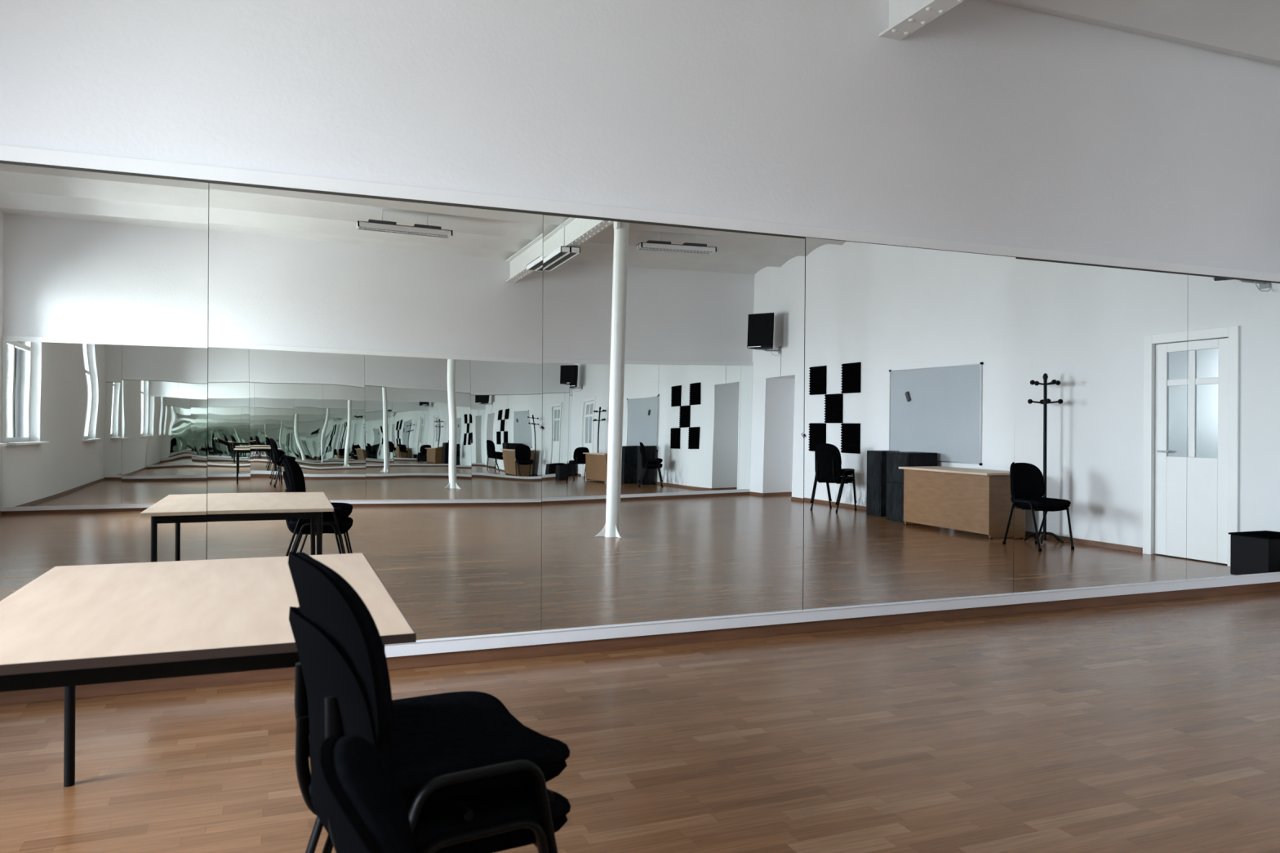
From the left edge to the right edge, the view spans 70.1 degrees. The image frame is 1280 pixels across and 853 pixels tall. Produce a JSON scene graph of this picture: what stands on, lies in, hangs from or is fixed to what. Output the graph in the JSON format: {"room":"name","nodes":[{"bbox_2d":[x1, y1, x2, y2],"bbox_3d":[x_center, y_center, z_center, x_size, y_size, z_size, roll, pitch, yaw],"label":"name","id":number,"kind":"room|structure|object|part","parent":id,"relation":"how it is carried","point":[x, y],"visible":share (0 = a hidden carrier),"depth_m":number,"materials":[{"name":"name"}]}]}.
{"room":"exercise studio","nodes":[
{"label":"exercise studio","id":0,"kind":"room"},
{"bbox_2d":[0,0,1279,272],"bbox_3d":[0.312,-0.845,5.242,11.828,4.100,0.250,0,0,-22],"label":"wall","id":1,"kind":"structure","parent":0,"point":[988,122],"depth_m":5.12,"materials":[{"name":"white paint"}]},
{"bbox_2d":[0,163,208,601],"bbox_3d":[-2.709,-0.035,3.879,1.574,2.181,0.005,0,0,-22],"label":"wall mirror","id":2,"kind":"object","parent":1,"relation":"attached to","point":[104,277],"visible":0.79,"depth_m":4.01,"materials":[{"name":"silver metal"}]},
{"bbox_2d":[207,182,545,640],"bbox_3d":[-1.233,-0.026,4.462,1.593,2.181,0.015,0,0,-22],"label":"wall mirror","id":3,"kind":"object","parent":1,"relation":"attached to","point":[375,365],"visible":0.91,"depth_m":4.47,"materials":[{"name":"silver metal"}]},
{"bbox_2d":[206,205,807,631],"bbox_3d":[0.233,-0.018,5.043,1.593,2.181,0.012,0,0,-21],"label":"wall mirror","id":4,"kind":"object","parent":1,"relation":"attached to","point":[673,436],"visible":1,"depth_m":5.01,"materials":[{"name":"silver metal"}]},
{"bbox_2d":[0,144,1279,281],"bbox_3d":[0.367,-1.144,5.108,11.228,0.066,0.039,0,0,-22],"label":"trim","id":5,"kind":"structure","parent":1,"relation":"attached to","point":[7,153],"depth_m":4.76,"materials":[{"name":"white paint"}]},
{"bbox_2d":[0,582,1279,705],"bbox_3d":[0.352,1.172,5.110,11.228,0.066,0.031,0,0,-22],"label":"baseboard","id":6,"kind":"structure","parent":1,"relation":"attached to","point":[43,695],"depth_m":4.93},
{"bbox_2d":[0,160,1279,283],"bbox_3d":[0.371,-1.106,5.097,11.228,0.011,0.016,0,0,-22],"label":"trim","id":7,"kind":"structure","parent":1,"relation":"attached to","point":[1,161],"depth_m":4.64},
{"bbox_2d":[384,572,1279,657],"bbox_3d":[0.356,1.103,5.101,11.228,0.068,0.052,0,0,-22],"label":"trim","id":8,"kind":"structure","parent":1,"relation":"attached to","point":[559,636],"depth_m":5.28,"materials":[{"name":"white paint"}]},
{"bbox_2d":[803,237,1015,610],"bbox_3d":[1.691,-0.009,5.617,1.574,2.181,0.009,0,0,-22],"label":"wall mirror","id":9,"kind":"object","parent":1,"relation":"attached to","point":[909,373],"visible":1,"depth_m":5.59,"materials":[{"name":"silver metal"}]},
{"bbox_2d":[1013,258,1187,593],"bbox_3d":[3.156,0.000,6.199,1.574,2.181,0.005,0,0,-22],"label":"wall mirror","id":10,"kind":"object","parent":1,"relation":"attached to","point":[1101,353],"visible":1,"depth_m":6.18,"materials":[{"name":"silver metal"}]},
{"bbox_2d":[1186,275,1279,579],"bbox_3d":[4.622,0.009,6.780,1.574,2.181,0.005,0,0,-22],"label":"wall mirror","id":11,"kind":"object","parent":1,"relation":"attached to","point":[1233,528],"visible":1,"depth_m":6.66,"materials":[{"name":"silver metal"}]},
{"bbox_2d":[0,590,1279,852],"bbox_3d":[2.402,1.264,0.539,12.278,0.100,10.572,0,0,-22],"label":"floor","id":12,"kind":"structure","parent":0,"point":[1151,726],"depth_m":3.44,"materials":[{"name":"brown wood"}]},
{"bbox_2d":[0,552,416,786],"bbox_3d":[-1.249,0.835,2.598,0.998,0.718,1.434,0,0,-22],"label":"table","id":13,"kind":"object","parent":12,"relation":"on","point":[69,627],"visible":0.77,"depth_m":2.26,"materials":[{"name":"brown wood"}]},
{"bbox_3d":[-1.892,0.842,3.029,0.032,0.698,0.032,0,0,-22],"label":"leg","id":14,"kind":"part","parent":13,"relation":"part of","materials":[{"name":"black metal"}]},
{"bbox_2d":[318,736,414,852],"bbox_3d":[-0.100,0.773,1.027,0.500,0.854,0.493,0,0,-22],"label":"chair","id":15,"kind":"object","parent":12,"relation":"on","point":[363,800],"visible":1,"depth_m":0.90,"materials":[{"name":"black fabric"}]},
{"bbox_2d":[288,606,570,852],"bbox_3d":[-0.429,0.771,1.811,0.500,0.854,0.493,0,0,-31],"label":"chair","id":16,"kind":"object","parent":12,"relation":"on","point":[511,820],"visible":0.45,"depth_m":1.65,"materials":[{"name":"black fabric"}]},
{"bbox_3d":[-0.637,0.951,1.949,0.275,0.475,0.036,0,0,-36],"label":"leg","id":17,"kind":"part","parent":16,"relation":"part of","materials":[{"name":"black metal"}]},
{"bbox_3d":[-0.582,0.546,1.717,0.123,0.400,0.430,0,0,-31],"label":"backrest","id":18,"kind":"part","parent":16,"relation":"part of","materials":[{"name":"black fabric"}]},
{"bbox_2d":[288,551,569,852],"bbox_3d":[-0.430,0.665,1.810,0.500,0.854,0.493,0,0,-31],"label":"chair","id":19,"kind":"object","parent":16,"relation":"on","point":[458,749],"visible":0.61,"depth_m":1.66,"materials":[{"name":"black fabric"}]},
{"bbox_3d":[-0.639,0.845,1.948,0.275,0.475,0.036,0,0,-36],"label":"leg","id":20,"kind":"part","parent":19,"relation":"part of","materials":[{"name":"black metal"}]},
{"bbox_3d":[-0.583,0.440,1.717,0.123,0.400,0.430,0,0,-31],"label":"backrest","id":21,"kind":"part","parent":19,"relation":"part of","materials":[{"name":"black fabric"}]},
{"bbox_3d":[-0.413,0.631,1.821,0.432,0.072,0.446,0,0,-31],"label":"seat","id":22,"kind":"part","parent":19,"relation":"part of","materials":[{"name":"black fabric"}]},
{"bbox_3d":[-0.404,0.846,1.563,0.275,0.475,0.036,0,0,-27],"label":"leg","id":23,"kind":"part","parent":19,"relation":"part of","materials":[{"name":"black metal"}]},
{"bbox_3d":[-0.196,0.846,1.688,0.216,0.474,0.039,0,0,-37],"label":"leg","id":24,"kind":"part","parent":19,"relation":"part of","materials":[{"name":"black metal"}]},
{"bbox_3d":[-0.411,0.737,1.822,0.432,0.072,0.446,0,0,-31],"label":"seat","id":25,"kind":"part","parent":16,"relation":"part of","materials":[{"name":"black fabric"}]},
{"bbox_3d":[-0.403,0.952,1.564,0.275,0.475,0.036,0,0,-27],"label":"leg","id":26,"kind":"part","parent":16,"relation":"part of","materials":[{"name":"black metal"}]},
{"bbox_3d":[-0.195,0.953,1.689,0.216,0.474,0.039,0,0,-37],"label":"leg","id":27,"kind":"part","parent":16,"relation":"part of","materials":[{"name":"black metal"}]},
{"bbox_2d":[986,0,1279,66],"bbox_3d":[2.052,-2.848,0.875,11.248,0.300,10.835,0,0,-22],"label":"ceiling","id":28,"kind":"structure","parent":0,"point":[1250,29],"depth_m":6.11,"materials":[{"name":"paint"}]},
{"bbox_2d":[879,0,964,39],"bbox_3d":[3.339,-2.532,1.010,0.154,0.352,9.840,0,0,-22],"label":"ceiling beam","id":29,"kind":"structure","parent":28,"relation":"attached to","point":[905,16],"depth_m":5.38,"materials":[{"name":"paint"}]}
]}

